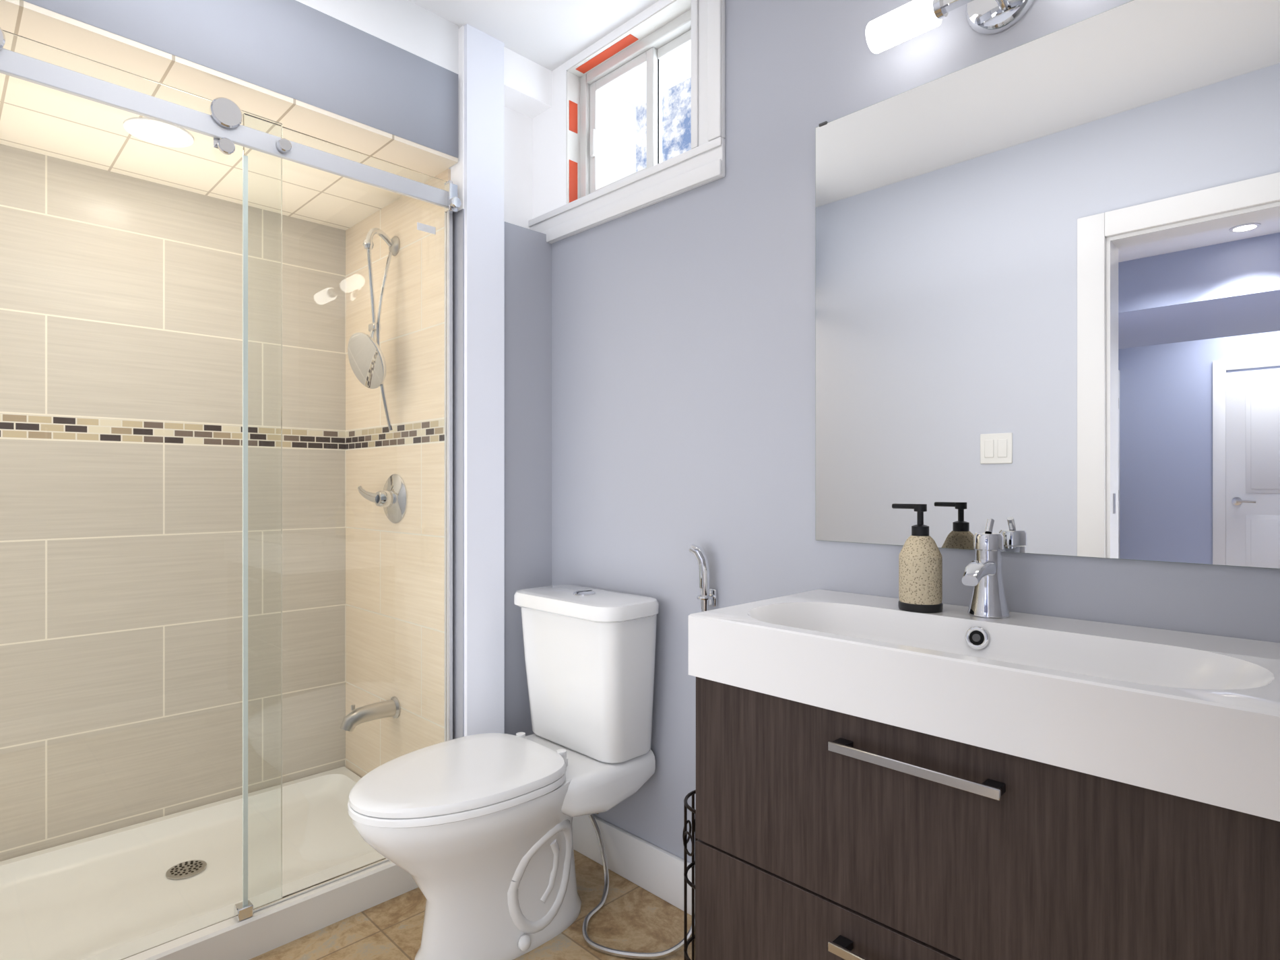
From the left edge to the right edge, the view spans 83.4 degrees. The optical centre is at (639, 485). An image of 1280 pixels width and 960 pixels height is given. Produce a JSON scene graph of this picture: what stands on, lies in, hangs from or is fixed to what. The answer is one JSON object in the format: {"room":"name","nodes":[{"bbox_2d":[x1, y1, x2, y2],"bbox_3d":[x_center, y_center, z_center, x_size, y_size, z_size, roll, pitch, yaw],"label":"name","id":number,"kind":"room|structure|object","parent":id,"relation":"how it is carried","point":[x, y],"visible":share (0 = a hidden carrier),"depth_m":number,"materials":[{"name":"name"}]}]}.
{"room":"bathroom","nodes":[
{"label":"bathroom","id":0,"kind":"room"},
{"bbox_2d":[434,168,450,181],"bbox_3d":[-1.230,0.090,1.861,1.238,1.980,0.713,0,0,-45],"label":"wall","id":1,"kind":"structure","parent":0,"point":[445,175],"depth_m":2.05,"materials":[{"name":"beige tile"}]},
{"bbox_2d":[249,849,691,959],"bbox_3d":[-1.726,1.130,-0.181,6.050,0.100,3.190,0,0,-45],"label":"floor","id":2,"kind":"structure","parent":0,"point":[632,918],"depth_m":1.74,"materials":[{"name":"tile"}]},
{"bbox_2d":[0,26,461,959],"bbox_3d":[-0.953,0.066,1.580,1.225,1.846,0.078,0,0,-45],"label":"shower","id":3,"kind":"object","parent":2,"relation":"on","point":[226,329],"visible":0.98,"depth_m":1.56,"materials":[{"name":"beige tile"}]},
{"bbox_2d":[123,860,418,959],"bbox_3d":[-1.213,1.035,1.840,1.225,0.090,0.748,0,0,-45],"label":"shower curb","id":4,"kind":"object","parent":3,"relation":"attached to","point":[272,927],"depth_m":1.70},
{"bbox_2d":[347,584,658,959],"bbox_3d":[-0.334,0.682,1.736,0.730,0.796,0.420,0,0,-45],"label":"toilet","id":5,"kind":"object","parent":2,"relation":"on","point":[482,824],"visible":1,"depth_m":1.68,"materials":[{"name":"white ceramic"}]},
{"bbox_2d":[682,789,697,959],"bbox_3d":[0.152,0.850,1.415,0.135,0.455,0.135,0,0,-45],"label":"wire stand","id":6,"kind":"object","parent":2,"relation":"on","point":[693,839],"visible":0.34,"depth_m":1.41,"materials":[{"name":"black metal"}]},
{"bbox_2d":[688,589,1279,959],"bbox_3d":[0.512,0.652,1.115,0.442,0.855,0.800,0,0,-45],"label":"vanity","id":7,"kind":"object","parent":2,"relation":"on","point":[876,779],"visible":1,"depth_m":0.96,"materials":[{"name":"laminate"}]},
{"bbox_2d":[891,503,943,613],"bbox_3d":[0.505,0.129,1.298,0.077,0.190,0.077,0,0,0],"label":"soap dispenser","id":8,"kind":"object","parent":7,"relation":"on","point":[920,558],"visible":1,"depth_m":1.27,"materials":[{"name":"beige ceramic"}]},
{"bbox_2d":[962,518,1009,617],"bbox_3d":[0.586,0.141,1.226,0.117,0.166,0.066,0,0,-45],"label":"vanity faucet","id":9,"kind":"object","parent":7,"relation":"on","point":[988,599],"depth_m":1.22,"materials":[{"name":"silver metal"}]},
{"bbox_2d":[448,24,551,739],"bbox_3d":[-0.596,-0.100,2.536,0.612,2.360,0.935,0,0,-45],"label":"wall","id":10,"kind":"structure","parent":0,"point":[502,267],"depth_m":2.07,"materials":[{"name":"paint"}]},
{"bbox_2d":[408,0,659,70],"bbox_3d":[-1.726,-1.330,-0.181,6.050,0.100,3.190,0,0,-45],"label":"ceiling","id":11,"kind":"structure","parent":0,"point":[548,34],"depth_m":1.98,"materials":[{"name":"white paint"}]},
{"bbox_2d":[0,0,458,177],"bbox_3d":[-1.213,-1.090,1.839,1.230,0.380,0.768,0,0,-45],"label":"bulkhead","id":12,"kind":"object","parent":11,"relation":"attached to","point":[378,79],"depth_m":1.72,"materials":[{"name":"paint"}]},
{"bbox_2d":[551,0,1279,862],"bbox_3d":[0.600,-0.100,1.557,0.300,2.360,2.170,0,0,-45],"label":"wall","id":13,"kind":"structure","parent":0,"point":[683,325],"depth_m":1.72,"materials":[{"name":"grey paint"}]},
{"bbox_2d":[528,0,724,243],"bbox_3d":[-0.075,-1.012,2.006,0.022,0.533,0.778,0,0,-45],"label":"trim","id":14,"kind":"structure","parent":13,"relation":"attached to","point":[703,164],"depth_m":1.79,"materials":[{"name":"white wood"}]},
{"bbox_2d":[566,0,691,204],"bbox_3d":[0.000,-1.045,2.029,0.114,0.420,0.516,0,0,-45],"label":"window","id":15,"kind":"structure","parent":13,"relation":"in","point":[628,102],"depth_m":2.06,"materials":[{"name":"white plastic"}]},
{"bbox_2d":[582,543,717,959],"bbox_3d":[-0.051,0.612,1.801,0.276,0.937,0.446,0,0,-45],"label":"bidet sprayer","id":16,"kind":"object","parent":13,"relation":"attached to","point":[708,597],"visible":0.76,"depth_m":1.73,"materials":[{"name":"silver metal"}]},
{"bbox_2d":[865,0,1034,53],"bbox_3d":[0.612,-0.878,1.252,0.112,0.124,0.415,0,0,-45],"label":"light","id":17,"kind":"object","parent":13,"relation":"attached to","point":[914,18],"visible":1,"depth_m":1.30,"materials":[{"name":"silver metal"}]},
{"bbox_2d":[815,0,1279,569],"bbox_3d":[0.709,-0.329,1.228,0.007,0.898,0.929,0,0,-45],"label":"mirror","id":18,"kind":"object","parent":13,"relation":"attached to","point":[1047,267],"visible":1,"depth_m":1.21,"materials":[{"name":"grey mirror"}]},
{"bbox_3d":[-2.029,-0.100,-1.273,4.080,2.360,2.070,0,0,-45],"label":"wall","id":19,"kind":"structure","parent":0,"visible":0},
{"bbox_2d":[572,814,691,915],"bbox_3d":[-1.507,1.018,-0.507,5.600,0.125,2.119,0,0,-45],"label":"baseboard","id":20,"kind":"structure","parent":19,"relation":"attached to","point":[651,868],"depth_m":1.94,"materials":[{"name":"white wood"}]}
]}

